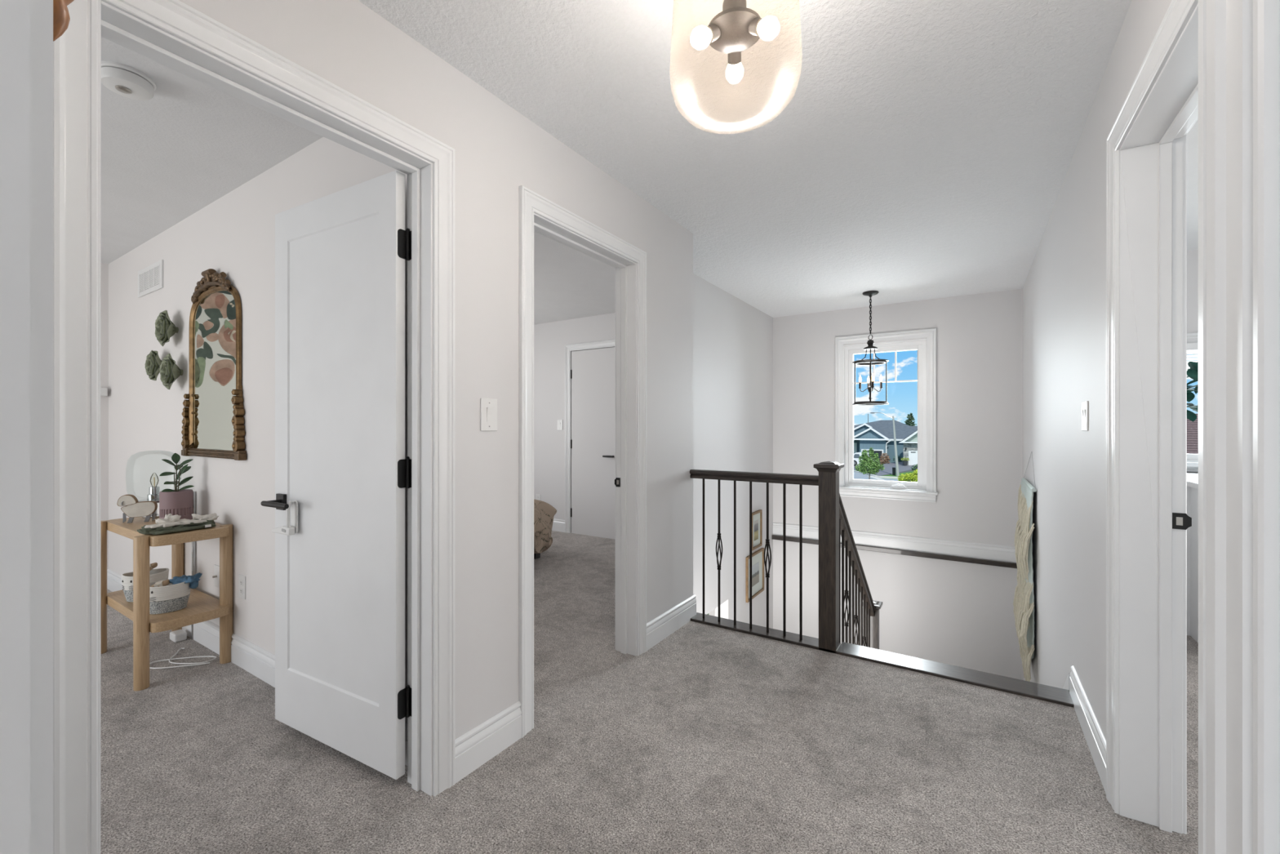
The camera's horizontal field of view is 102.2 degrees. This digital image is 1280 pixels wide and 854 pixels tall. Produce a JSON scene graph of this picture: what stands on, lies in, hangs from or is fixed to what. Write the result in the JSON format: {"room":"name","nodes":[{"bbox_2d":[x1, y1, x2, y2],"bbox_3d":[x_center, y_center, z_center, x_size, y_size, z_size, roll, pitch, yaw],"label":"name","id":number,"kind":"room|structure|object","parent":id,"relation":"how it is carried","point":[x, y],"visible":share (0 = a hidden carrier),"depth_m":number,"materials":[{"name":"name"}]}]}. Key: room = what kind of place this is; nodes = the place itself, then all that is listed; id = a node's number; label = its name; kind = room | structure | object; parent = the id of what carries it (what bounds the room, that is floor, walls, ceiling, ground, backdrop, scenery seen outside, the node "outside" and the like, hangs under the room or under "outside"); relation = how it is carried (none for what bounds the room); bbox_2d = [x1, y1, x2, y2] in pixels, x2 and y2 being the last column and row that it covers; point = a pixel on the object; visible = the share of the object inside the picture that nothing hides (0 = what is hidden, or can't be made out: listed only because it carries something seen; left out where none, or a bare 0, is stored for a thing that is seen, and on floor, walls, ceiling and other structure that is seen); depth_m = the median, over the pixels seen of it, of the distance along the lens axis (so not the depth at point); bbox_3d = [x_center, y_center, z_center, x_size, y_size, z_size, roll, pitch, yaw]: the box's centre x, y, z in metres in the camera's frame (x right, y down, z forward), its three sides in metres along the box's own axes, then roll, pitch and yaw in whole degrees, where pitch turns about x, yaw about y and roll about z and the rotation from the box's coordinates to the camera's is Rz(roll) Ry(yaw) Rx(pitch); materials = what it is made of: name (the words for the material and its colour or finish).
{"room":"upstairs hallway landing","nodes":[
{"label":"upstairs hallway landing","id":0,"kind":"room"},
{"bbox_2d":[101,262,108,568],"bbox_3d":[-5.005,-0.010,2.454,0.123,2.440,3.740,0,0,33],"label":"wall","id":1,"kind":"structure","parent":0,"point":[104,267],"depth_m":3.88,"materials":[{"name":"paint"}]},
{"bbox_2d":[108,137,407,722],"bbox_3d":[-2.353,-0.010,2.906,3.863,2.440,0.120,0,0,33],"label":"wall","id":2,"kind":"structure","parent":0,"point":[233,235],"depth_m":2.75,"materials":[{"name":"paint"}]},
{"bbox_2d":[137,259,163,297],"bbox_3d":[-3.198,-0.964,3.369,0.470,0.181,0.011,0,0,33],"label":"air vent","id":3,"kind":"object","parent":2,"relation":"in","point":[150,278],"visible":1,"depth_m":3.35,"materials":[{"name":"grey plastic"}]},
{"bbox_2d":[138,264,159,292],"bbox_3d":[-3.200,-0.965,3.367,0.410,0.120,0.006,0,0,33],"label":"grille","id":4,"kind":"object","parent":3,"relation":"attached to","point":[149,277],"depth_m":3.36,"materials":[{"name":"white metal"}]},
{"bbox_2d":[144,350,161,380],"bbox_3d":[-2.986,-0.380,3.191,0.201,0.192,0.082,0,0,33],"label":"flower","id":5,"kind":"object","parent":2,"relation":"attached to","point":[153,362],"visible":0.77,"depth_m":3.15,"materials":[{"name":"green ceramic"}]},
{"bbox_2d":[155,310,178,346],"bbox_3d":[-2.815,-0.585,3.078,0.215,0.210,0.088,0,0,33],"label":"flower","id":6,"kind":"object","parent":2,"relation":"attached to","point":[165,328],"visible":1,"depth_m":3.04,"materials":[{"name":"green ceramic"}]},
{"bbox_2d":[159,353,182,389],"bbox_3d":[-2.751,-0.325,3.039,0.193,0.212,0.086,0,0,33],"label":"flower","id":7,"kind":"object","parent":2,"relation":"attached to","point":[170,371],"visible":1,"depth_m":3.00,"materials":[{"name":"green ceramic"}]},
{"bbox_2d":[181,268,246,460],"bbox_3d":[-2.314,-0.338,2.780,0.784,1.010,0.053,0,0,33],"label":"wall mirror","id":8,"kind":"object","parent":2,"relation":"attached to","point":[213,413],"visible":1,"depth_m":2.78,"materials":[{"name":"mirror"}]},
{"bbox_2d":[193,290,235,450],"bbox_3d":[-2.304,-0.294,2.796,0.602,0.869,0.005,0,0,33],"label":"mirror glass","id":9,"kind":"object","parent":8,"relation":"on","point":[214,311],"depth_m":2.79,"materials":[{"name":"multicoloured mirror"}]},
{"bbox_2d":[212,564,219,587],"bbox_3d":[-2.287,0.805,2.780,0.073,0.116,0.022,0,0,33],"label":"wall outlet","id":10,"kind":"object","parent":2,"relation":"attached to","point":[216,568],"visible":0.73,"depth_m":2.78,"materials":[{"name":"plastic"}]},
{"bbox_2d":[238,573,245,599],"bbox_3d":[-2.018,0.810,2.616,0.073,0.116,0.007,0,0,33],"label":"wall outlet","id":11,"kind":"object","parent":2,"relation":"attached to","point":[242,579],"visible":1,"depth_m":2.61,"materials":[{"name":"white plastic"}]},
{"bbox_2d":[53,0,454,853],"bbox_3d":[-1.249,0.135,1.599,0.890,2.151,0.924,0,0,33],"label":"door","id":12,"kind":"structure","parent":2,"relation":"in","point":[340,256],"depth_m":1.72,"materials":[{"name":"white paint"}]},
{"bbox_2d":[271,500,297,535],"bbox_3d":[-1.384,0.349,2.009,0.125,0.132,0.036,0,0,29],"label":"lock","id":13,"kind":"object","parent":12,"relation":"attached to","point":[288,530],"visible":0.99,"depth_m":1.99,"materials":[{"name":"white plastic"}]},
{"bbox_2d":[106,568,407,765],"bbox_3d":[-3.334,1.141,1.373,3.863,0.139,3.520,0,0,33],"label":"baseboard","id":14,"kind":"structure","parent":2,"relation":"attached to","point":[251,657],"depth_m":2.61,"materials":[{"name":"white paint"}]},
{"bbox_2d":[178,0,693,739],"bbox_3d":[-1.185,-0.010,1.028,0.130,2.440,5.455,0,0,33],"label":"wall","id":15,"kind":"structure","parent":0,"point":[499,150],"depth_m":1.91,"materials":[{"name":"white paint"}]},
{"bbox_2d":[480,398,497,431],"bbox_3d":[-0.551,-0.045,1.889,0.010,0.118,0.076,0,0,33],"label":"light switch","id":16,"kind":"object","parent":15,"relation":"attached to","point":[488,406],"visible":1,"depth_m":1.89,"materials":[{"name":"grey plastic"}]},
{"bbox_2d":[454,594,696,783],"bbox_3d":[-0.424,1.141,2.083,0.015,0.139,2.887,0,0,33],"label":"baseboard","id":17,"kind":"structure","parent":15,"relation":"attached to","point":[476,747],"depth_m":1.93,"materials":[{"name":"white paint"}]},
{"bbox_2d":[519,185,646,737],"bbox_3d":[-0.281,0.135,2.441,0.166,2.151,0.920,0,0,33],"label":"door frame","id":18,"kind":"structure","parent":15,"relation":"in","point":[538,214],"depth_m":2.73,"materials":[{"name":"white paint"}]},
{"bbox_2d":[690,612,1074,707],"bbox_3d":[1.133,1.219,2.787,1.879,0.048,0.153,0,0,33],"label":"trim","id":19,"kind":"structure","parent":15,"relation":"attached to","point":[1003,683],"depth_m":2.60,"materials":[{"name":"brown wood"}]},
{"bbox_2d":[689,461,844,653],"bbox_3d":[0.705,0.698,3.027,0.907,1.024,0.132,0,0,33],"label":"landing railing","id":20,"kind":"object","parent":19,"relation":"on","point":[827,480],"visible":0.99,"depth_m":2.83,"materials":[{"name":"brown wood"}]},
{"bbox_2d":[533,312,615,539],"bbox_3d":[-0.727,-0.010,5.914,3.600,2.440,0.100,0,0,33],"label":"wall","id":21,"kind":"structure","parent":0,"point":[593,394],"depth_m":5.82,"materials":[{"name":"white paint"}]},
{"bbox_2d":[536,493,540,500],"bbox_3d":[-1.215,0.860,6.163,0.073,0.116,0.007,0,0,33],"label":"wall outlet","id":22,"kind":"object","parent":21,"relation":"attached to","point":[538,495],"visible":0.61,"depth_m":6.16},
{"bbox_2d":[551,518,564,532],"bbox_3d":[-1.601,1.141,4.455,3.500,0.139,3.300,0,0,33],"label":"baseboard","id":23,"kind":"structure","parent":21,"relation":"attached to","point":[558,525],"depth_m":5.97,"materials":[{"name":"white paint"}]},
{"bbox_2d":[557,419,562,430],"bbox_3d":[-0.929,-0.025,5.979,0.080,0.118,0.010,0,0,33],"label":"light switch","id":24,"kind":"object","parent":21,"relation":"attached to","point":[559,421],"visible":1,"depth_m":5.97,"materials":[{"name":"grey plastic"}]},
{"bbox_2d":[564,339,615,533],"bbox_3d":[-0.484,0.135,5.742,0.830,2.151,0.164,0,0,33],"label":"door","id":25,"kind":"structure","parent":21,"relation":"in","point":[611,343],"depth_m":5.90,"materials":[{"name":"white paint"}]},
{"bbox_2d":[100,530,1198,853],"bbox_3d":[-0.212,1.360,1.709,9.000,0.300,7.650,0,0,33],"label":"floor","id":26,"kind":"structure","parent":0,"point":[709,739],"depth_m":1.88,"materials":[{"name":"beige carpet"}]},
{"bbox_2d":[101,516,233,690],"bbox_3d":[-2.515,0.858,2.716,0.829,0.704,0.379,0,0,33],"label":"side table","id":27,"kind":"object","parent":26,"relation":"on","point":[201,606],"visible":0.71,"depth_m":2.59,"materials":[{"name":"brown wood"}]},
{"bbox_2d":[116,494,157,523],"bbox_3d":[-2.692,0.435,2.766,0.150,0.150,0.053,0,0,-31],"label":"sheep","id":28,"kind":"object","parent":27,"relation":"on","point":[132,508],"visible":1,"depth_m":2.75},
{"bbox_2d":[121,568,168,601],"bbox_3d":[-2.626,0.838,2.742,0.149,0.142,0.180,0,0,33],"label":"rope basket","id":29,"kind":"object","parent":27,"relation":"on","point":[160,574],"visible":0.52,"depth_m":2.70,"materials":[{"name":"white fabric"}]},
{"bbox_2d":[149,562,157,569],"bbox_3d":[-2.635,0.754,2.766,0.074,0.041,0.055,0,0,-42],"label":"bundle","id":30,"kind":"object","parent":29,"relation":"in","point":[153,565],"visible":0.39,"depth_m":2.77,"materials":[{"name":"fabric"}]},
{"bbox_2d":[137,472,159,518],"bbox_3d":[-2.756,0.321,2.929,0.230,0.376,0.230,0,0,33],"label":"table lamp","id":31,"kind":"object","parent":27,"relation":"on","point":[153,495],"visible":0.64,"depth_m":2.91,"materials":[{"name":"silver metal"}]},
{"bbox_2d":[146,485,159,499],"bbox_3d":[-2.756,0.373,2.929,0.060,0.073,0.060,0,0,33],"label":"socket","id":32,"kind":"object","parent":31,"relation":"attached to","point":[154,491],"depth_m":2.91,"materials":[{"name":"silver metal"}]},
{"bbox_2d":[106,588,229,632],"bbox_3d":[-2.508,0.932,2.727,0.829,0.045,0.303,0,0,33],"label":"shelf","id":33,"kind":"object","parent":27,"relation":"attached to","point":[201,606],"depth_m":2.57,"materials":[{"name":"brown wood"}]},
{"bbox_2d":[149,578,191,613],"bbox_3d":[-2.352,0.838,2.567,0.149,0.142,0.180,0,0,33],"label":"rope basket","id":34,"kind":"object","parent":27,"relation":"on","point":[170,597],"visible":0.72,"depth_m":2.52,"materials":[{"name":"white fabric"}]},
{"bbox_2d":[150,579,169,586],"bbox_3d":[-2.364,0.776,2.539,0.076,0.037,0.056,0,0,-36],"label":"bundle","id":35,"kind":"object","parent":34,"relation":"in","point":[162,583],"visible":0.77,"depth_m":2.53,"materials":[{"name":"fabric"}]},
{"bbox_2d":[168,572,202,588],"bbox_3d":[-2.293,0.781,2.602,0.128,0.076,0.083,0,0,-19],"label":"cloth","id":36,"kind":"object","parent":34,"relation":"on","point":[193,580],"visible":0.98,"depth_m":2.59,"materials":[{"name":"blue fabric"}]},
{"bbox_2d":[159,453,194,519],"bbox_3d":[-2.504,0.325,2.791,0.141,0.370,0.136,0,0,2],"label":"potted plant","id":37,"kind":"object","parent":27,"relation":"on","point":[178,501],"visible":0.91,"depth_m":2.77,"materials":[{"name":"green plant"}]},
{"bbox_2d":[137,519,216,534],"bbox_3d":[-2.275,0.487,2.544,0.165,0.043,0.300,0,0,33],"label":"folded garment","id":38,"kind":"object","parent":27,"relation":"on","point":[210,523],"visible":0.71,"depth_m":2.49,"materials":[{"name":"green fabric"}]},
{"bbox_2d":[144,512,218,528],"bbox_3d":[-2.273,0.455,2.564,0.142,0.055,0.289,0,0,29],"label":"garment","id":39,"kind":"object","parent":38,"relation":"on","point":[170,520],"visible":0.98,"depth_m":2.54,"materials":[{"name":"beige fabric"}]},
{"bbox_2d":[169,629,186,642],"bbox_3d":[-2.627,1.188,2.936,0.090,0.045,0.055,0,0,33],"label":"power adapter","id":40,"kind":"object","parent":26,"relation":"on","point":[179,635],"visible":1,"depth_m":2.92,"materials":[{"name":"white plastic"}]},
{"bbox_2d":[149,647,216,668],"bbox_3d":[-2.373,1.204,2.658,0.345,0.005,0.205,0,0,22],"label":"power cable","id":41,"kind":"object","parent":26,"relation":"on","point":[170,659],"visible":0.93,"depth_m":2.64,"materials":[{"name":"white plastic"}]},
{"bbox_2d":[191,490,195,639],"bbox_3d":[-2.549,0.787,2.947,0.020,0.845,0.020,0,0,33],"label":"chrome pole","id":42,"kind":"object","parent":26,"relation":"on","point":[193,543],"visible":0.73,"depth_m":2.94,"materials":[{"name":"silver metal"}]},
{"bbox_2d":[533,498,556,559],"bbox_3d":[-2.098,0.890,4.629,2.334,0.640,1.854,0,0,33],"label":"armchair","id":43,"kind":"object","parent":26,"relation":"on","point":[544,512],"visible":0.09,"depth_m":4.56,"materials":[{"name":"beige fabric"}]},
{"bbox_2d":[1186,472,1198,643],"bbox_3d":[3.731,0.762,2.854,1.630,0.895,1.210,0,0,33],"label":"base cabinet","id":44,"kind":"object","parent":26,"relation":"on","point":[1192,477],"visible":0.18,"depth_m":2.96,"materials":[{"name":"white paint"}]},
{"bbox_2d":[1186,472,1198,488],"bbox_3d":[3.731,0.330,2.854,1.630,0.030,1.210,0,0,33],"label":"countertop","id":45,"kind":"structure","parent":44,"relation":"on","point":[1192,477],"depth_m":3.04,"materials":[{"name":"white plastic"}]},
{"bbox_2d":[1186,361,1198,422],"bbox_3d":[3.711,-0.058,3.305,0.503,0.746,0.236,0,0,15],"label":"leafy plant","id":46,"kind":"object","parent":45,"relation":"on","point":[1193,372],"visible":0.22,"depth_m":3.33,"materials":[{"name":"teal plant"}]},
{"bbox_2d":[101,0,1198,324],"bbox_3d":[-0.004,-1.330,1.961,9.120,0.200,8.500,0,0,33],"label":"ceiling","id":47,"kind":"structure","parent":0,"point":[902,150],"depth_m":2.15,"materials":[{"name":"paint"}]},
{"bbox_2d":[101,61,155,100],"bbox_3d":[-1.798,-1.199,1.809,0.150,0.062,0.150,0,0,33],"label":"smoke detector","id":48,"kind":"object","parent":47,"relation":"attached to","point":[126,81],"visible":0.94,"depth_m":1.78,"materials":[{"name":"white plastic"}]},
{"bbox_2d":[689,0,779,84],"bbox_3d":[0.218,-0.977,1.190,0.298,0.507,0.298,0,0,33],"label":"ceiling light","id":49,"kind":"object","parent":47,"relation":"attached to","point":[737,28],"visible":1,"depth_m":1.16,"materials":[{"name":"beige glass"}]},
{"bbox_2d":[689,23,720,49],"bbox_3d":[0.151,-0.886,1.167,0.064,0.066,0.070,0,0,33],"label":"bulb","id":50,"kind":"object","parent":49,"relation":"attached to","point":[701,36],"depth_m":1.15,"materials":[{"name":"beige glass"}]},
{"bbox_2d":[725,52,743,84],"bbox_3d":[0.229,-0.886,1.260,0.053,0.066,0.076,0,0,33],"label":"bulb","id":51,"kind":"object","parent":49,"relation":"attached to","point":[735,70],"depth_m":1.26,"materials":[{"name":"beige glass"}]},
{"bbox_2d":[748,15,779,40],"bbox_3d":[0.270,-0.886,1.143,0.078,0.066,0.044,0,0,33],"label":"bulb","id":52,"kind":"object","parent":49,"relation":"attached to","point":[767,28],"depth_m":1.13,"materials":[{"name":"beige glass"}]},
{"bbox_2d":[852,290,888,404],"bbox_3d":[2.108,-0.718,4.721,0.306,1.025,0.306,0,0,33],"label":"lantern pendant","id":53,"kind":"object","parent":47,"relation":"hanging from","point":[870,379],"visible":1,"depth_m":4.69,"materials":[{"name":"black metal"}]},
{"bbox_2d":[693,273,773,628],"bbox_3d":[0.702,1.365,4.688,0.130,5.190,2.745,0,0,33],"label":"wall","id":54,"kind":"structure","parent":0,"point":[733,339],"depth_m":4.77,"materials":[{"name":"white paint"}]},
{"bbox_2d":[746,547,764,602],"bbox_3d":[1.185,1.512,5.303,0.022,0.451,0.487,0,0,33],"label":"framed picture","id":55,"kind":"object","parent":54,"relation":"attached to","point":[757,557],"visible":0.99,"depth_m":5.33,"materials":[{"name":"brown wood"}]},
{"bbox_2d":[751,561,759,586],"bbox_3d":[1.175,1.515,5.291,0.002,0.210,0.260,0,0,33],"label":"print","id":56,"kind":"object","parent":55,"relation":"attached to","point":[755,566],"depth_m":5.31},
{"bbox_2d":[751,509,762,551],"bbox_3d":[1.200,1.060,5.326,0.022,0.379,0.296,0,0,33],"label":"framed picture","id":57,"kind":"object","parent":54,"relation":"attached to","point":[757,516],"visible":0.75,"depth_m":5.35,"materials":[{"name":"brown paper"}]},
{"bbox_2d":[754,520,758,540],"bbox_3d":[1.200,1.065,5.329,0.002,0.200,0.120,0,0,33],"label":"print","id":58,"kind":"object","parent":57,"relation":"attached to","point":[756,522],"depth_m":5.33},
{"bbox_2d":[771,288,1022,679],"bbox_3d":[2.479,1.365,5.237,2.532,5.190,0.185,0,0,33],"label":"wall","id":59,"kind":"structure","parent":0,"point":[961,614],"depth_m":4.94,"materials":[{"name":"white paint"}]},
{"bbox_2d":[835,328,937,502],"bbox_3d":[2.471,-0.110,5.234,0.953,1.667,0.199,0,0,33],"label":"window","id":60,"kind":"structure","parent":59,"relation":"attached to","point":[924,490],"depth_m":5.17,"materials":[{"name":"white paint"}]},
{"bbox_2d":[773,522,1016,562],"bbox_3d":[2.439,1.141,5.197,2.244,0.139,0.015,0,0,33],"label":"ledge","id":61,"kind":"object","parent":59,"relation":"attached to","point":[963,548],"depth_m":5.01,"materials":[{"name":"white paint"}]},
{"bbox_2d":[1022,0,1172,738],"bbox_3d":[2.114,1.365,2.447,0.140,5.190,5.000,0,0,33],"label":"wall","id":62,"kind":"structure","parent":0,"point":[1064,286],"depth_m":2.26,"materials":[{"name":"white paint"}]},
{"bbox_2d":[1013,452,1036,681],"bbox_3d":[2.946,1.037,3.966,0.090,1.717,1.018,0,0,33],"label":"wall hanging","id":63,"kind":"object","parent":62,"relation":"attached to","point":[1024,611],"depth_m":3.74,"materials":[{"name":"beige fabric"}]},
{"bbox_2d":[1062,672,1070,689],"bbox_3d":[2.328,1.815,2.924,0.014,1.390,1.365,0,0,33],"label":"trim","id":64,"kind":"structure","parent":62,"relation":"attached to","point":[1066,686],"depth_m":2.38,"materials":[{"name":"white paint"}]},
{"bbox_2d":[1080,400,1088,431],"bbox_3d":[1.792,-0.044,2.083,0.010,0.118,0.118,0,0,33],"label":"light switch","id":65,"kind":"object","parent":62,"relation":"attached to","point":[1084,410],"visible":1,"depth_m":2.06,"materials":[{"name":"grey plastic"}]},
{"bbox_2d":[1069,665,1106,793],"bbox_3d":[1.325,1.141,1.357,0.015,0.139,2.285,0,0,33],"label":"baseboard","id":66,"kind":"structure","parent":62,"relation":"attached to","point":[1095,737],"depth_m":1.95,"materials":[{"name":"white paint"}]},
{"bbox_2d":[1106,0,1198,834],"bbox_3d":[1.358,0.135,1.266,0.176,2.151,0.885,0,0,33],"label":"door","id":67,"kind":"structure","parent":62,"relation":"in","point":[1148,521],"depth_m":1.57,"materials":[{"name":"white paint"}]},
{"bbox_2d":[1186,249,1198,473],"bbox_3d":[4.437,-0.010,3.287,2.868,2.440,0.120,0,0,33],"label":"wall","id":68,"kind":"structure","parent":0,"point":[1192,255],"depth_m":3.59,"materials":[{"name":"white paint"}]},
{"bbox_2d":[1186,332,1198,471],"bbox_3d":[4.191,-0.170,3.397,1.360,0.964,0.160,0,0,33],"label":"window","id":69,"kind":"structure","parent":68,"relation":"in","point":[1192,459],"depth_m":3.58,"materials":[{"name":"white paint"}]},
{"bbox_2d":[1186,342,1198,376],"bbox_3d":[4.164,-0.465,3.355,1.160,0.230,0.050,0,0,33],"label":"window blind","id":70,"kind":"object","parent":69,"relation":"attached to","point":[1190,346],"visible":0.02,"depth_m":3.56,"materials":[{"name":"white plastic"}]},
{"bbox_3d":[-0.123,-0.010,-0.871,0.332,2.440,3.000,0,0,33],"label":"wall","id":71,"kind":"structure","parent":0,"visible":0},
{"bbox_2d":[1198,0,1279,853],"bbox_3d":[0.346,0.129,0.070,0.152,2.163,0.878,0,0,33],"label":"door","id":72,"kind":"structure","parent":71,"relation":"in","point":[1239,40],"depth_m":0.42,"materials":[{"name":"white paint"}]},
{"bbox_3d":[-0.539,-0.010,0.352,1.687,2.440,0.122,0,0,33],"label":"wall","id":73,"kind":"structure","parent":0,"visible":0},
{"bbox_2d":[0,0,53,853],"bbox_3d":[-0.128,0.135,0.093,0.845,2.151,0.138,0,0,33],"label":"door","id":74,"kind":"structure","parent":73,"relation":"in","point":[26,26],"depth_m":0.32,"materials":[{"name":"white paint"}]},
{"bbox_2d":[53,0,74,41],"bbox_3d":[-0.472,-0.440,0.413,0.043,0.260,0.046,0,0,33],"label":"wooden ornament","id":75,"kind":"object","parent":73,"relation":"hanging from","point":[61,19],"visible":0.51,"depth_m":0.41,"materials":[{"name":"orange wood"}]},
{"bbox_3d":[0.325,2.735,4.505,5.092,2.450,3.740,0,0,33],"label":"wall","id":76,"kind":"structure","parent":0,"visible":0},
{"bbox_2d":[708,608,715,616],"bbox_3d":[0.494,2.745,6.497,1.086,1.486,0.122,0,0,33],"label":"baseboard","id":77,"kind":"structure","parent":76,"relation":"in","point":[713,612],"depth_m":6.19,"materials":[{"name":"white paint"}]},
{"bbox_3d":[0.453,4.035,4.482,5.132,0.150,3.640,0,0,33],"label":"floor","id":78,"kind":"structure","parent":0,"visible":0},
{"bbox_3d":[1.576,2.533,3.835,2.262,2.586,3.240,0,0,33],"label":"staircase","id":79,"kind":"structure","parent":78,"relation":"on","visible":0},
{"bbox_2d":[839,493,882,648],"bbox_3d":[1.462,1.370,3.491,0.132,2.080,1.506,0,0,33],"label":"stair railing","id":80,"kind":"object","parent":79,"relation":"on","point":[867,619],"visible":0.58,"depth_m":3.39,"materials":[{"name":"brown wood"}]},
{"label":"outside","id":81,"kind":"structure","parent":0,"visible":0},
{"bbox_3d":[22.036,4.195,56.062,5.700,0.030,13.800,0,0,33],"label":"floor","id":82,"kind":"structure","parent":81,"visible":0},
{"bbox_2d":[853,451,879,465],"bbox_3d":[24.317,3.479,56.004,3.034,1.501,1.840,0,0,33],"label":"car","id":83,"kind":"object","parent":82,"relation":"on","point":[856,455],"visible":0.19,"depth_m":55.55,"materials":[{"name":"white paint"}]},
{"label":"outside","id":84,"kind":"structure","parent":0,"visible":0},
{"bbox_2d":[863,461,917,475],"bbox_3d":[26.781,4.105,50.390,6.671,0.410,16.843,0,0,38],"label":"driveway","id":85,"kind":"structure","parent":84,"point":[887,470],"depth_m":49.64,"materials":[{"name":"concrete"}]},
{"bbox_2d":[901,457,909,465],"bbox_3d":[27.201,3.480,52.977,0.842,0.860,0.728,0,0,33],"label":"flower planter","id":86,"kind":"object","parent":85,"relation":"on","point":[905,460],"visible":1,"depth_m":52.84,"materials":[{"name":"yellow plant"}]},
{"bbox_2d":[902,460,907,465],"bbox_3d":[27.224,3.685,52.981,0.540,0.450,0.526,0,0,33],"label":"tub","id":87,"kind":"object","parent":86,"relation":"in","point":[904,462],"depth_m":52.80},
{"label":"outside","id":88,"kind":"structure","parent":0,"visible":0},
{"bbox_2d":[706,467,913,614],"bbox_3d":[44.999,4.360,70.337,120.000,0.300,153.000,0,0,33],"label":"lawn","id":89,"kind":"structure","parent":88,"point":[911,472],"depth_m":45.51,"materials":[{"name":"green plant"}]},
{"bbox_2d":[870,412,899,475],"bbox_3d":[21.187,1.459,44.734,2.327,5.519,0.260,0,0,33],"label":"street lamp","id":90,"kind":"object","parent":89,"relation":"on","point":[893,420],"visible":0.98,"depth_m":44.20,"materials":[{"name":"metal"}]},
{"bbox_2d":[880,453,889,464],"bbox_3d":[26.365,3.563,55.556,1.111,1.548,0.904,0,0,33],"label":"shrub","id":91,"kind":"object","parent":89,"relation":"on","point":[886,460],"visible":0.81,"depth_m":55.43,"materials":[{"name":"orange plant"}]},
{"bbox_2d":[853,470,915,479],"bbox_3d":[23.393,4.160,41.920,4.715,0.198,17.335,0,0,-37],"label":"curb","id":92,"kind":"object","parent":89,"relation":"on","point":[855,471],"depth_m":42.63,"materials":[{"name":"concrete"}]},
{"bbox_2d":[853,413,917,462],"bbox_3d":[32.809,1.260,66.591,24.500,5.900,16.450,0,0,33],"label":"house","id":93,"kind":"structure","parent":89,"relation":"on","point":[877,435],"depth_m":61.32,"materials":[{"name":"blue wood"}]},
{"bbox_2d":[892,466,895,475],"bbox_3d":[22.175,3.870,45.052,0.310,0.680,0.310,0,0,33],"label":"waste bin","id":94,"kind":"object","parent":89,"relation":"on","point":[893,468],"visible":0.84,"depth_m":44.95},
{"bbox_2d":[893,454,902,462],"bbox_3d":[29.091,3.685,58.316,0.966,1.049,0.821,0,0,43],"label":"shrub","id":95,"kind":"object","parent":89,"relation":"on","point":[899,456],"visible":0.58,"depth_m":58.13,"materials":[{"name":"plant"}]},
{"bbox_2d":[897,469,917,481],"bbox_3d":[20.110,3.684,38.173,1.961,1.198,1.243,0,0,33],"label":"shrub","id":96,"kind":"object","parent":89,"relation":"on","point":[909,477],"visible":0.68,"depth_m":38.08,"materials":[{"name":"green plant"}]},
{"bbox_2d":[899,430,917,465],"bbox_3d":[32.422,1.527,53.157,9.873,5.366,5.500,0,0,33],"label":"house","id":97,"kind":"structure","parent":89,"relation":"on","point":[909,443],"depth_m":53.23,"materials":[{"name":"white stone"}]},
{"bbox_2d":[903,413,916,426],"bbox_3d":[44.287,0.937,84.527,2.697,6.547,2.775,0,0,33],"label":"conifer tree","id":98,"kind":"object","parent":89,"relation":"on","point":[909,421],"visible":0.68,"depth_m":84.23,"materials":[{"name":"green plant"}]},
{"bbox_2d":[911,463,917,471],"bbox_3d":[24.994,3.752,46.336,0.999,0.916,1.056,0,0,-18],"label":"shrub","id":99,"kind":"object","parent":89,"relation":"on","point":[916,464],"visible":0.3,"depth_m":46.36,"materials":[{"name":"green plant"}]},
{"bbox_2d":[1186,413,1198,453],"bbox_3d":[17.811,1.900,15.315,11.500,4.620,10.000,0,0,33],"label":"house","id":100,"kind":"structure","parent":89,"relation":"on","point":[1192,427],"depth_m":14.38,"materials":[{"name":"red"}]},
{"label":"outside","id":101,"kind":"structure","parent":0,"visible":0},
{"bbox_2d":[853,471,897,480],"bbox_3d":[2.656,4.200,35.696,46.000,0.020,43.000,0,0,33],"label":"road","id":102,"kind":"structure","parent":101,"point":[856,475],"depth_m":42.38,"materials":[{"name":"grey asphalt"}]},
{"bbox_2d":[854,447,884,479],"bbox_3d":[17.354,2.867,38.992,2.142,2.687,1.263,0,0,33],"label":"young tree","id":103,"kind":"object","parent":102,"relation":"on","point":[869,462],"visible":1,"depth_m":38.84,"materials":[{"name":"green plant"}]},
{"bbox_2d":[866,475,884,479],"bbox_3d":[18.667,4.170,40.631,1.063,0.040,6.637,0,0,19],"label":"curb","id":104,"kind":"object","parent":102,"relation":"on","point":[872,477],"depth_m":41.98,"materials":[{"name":"concrete"}]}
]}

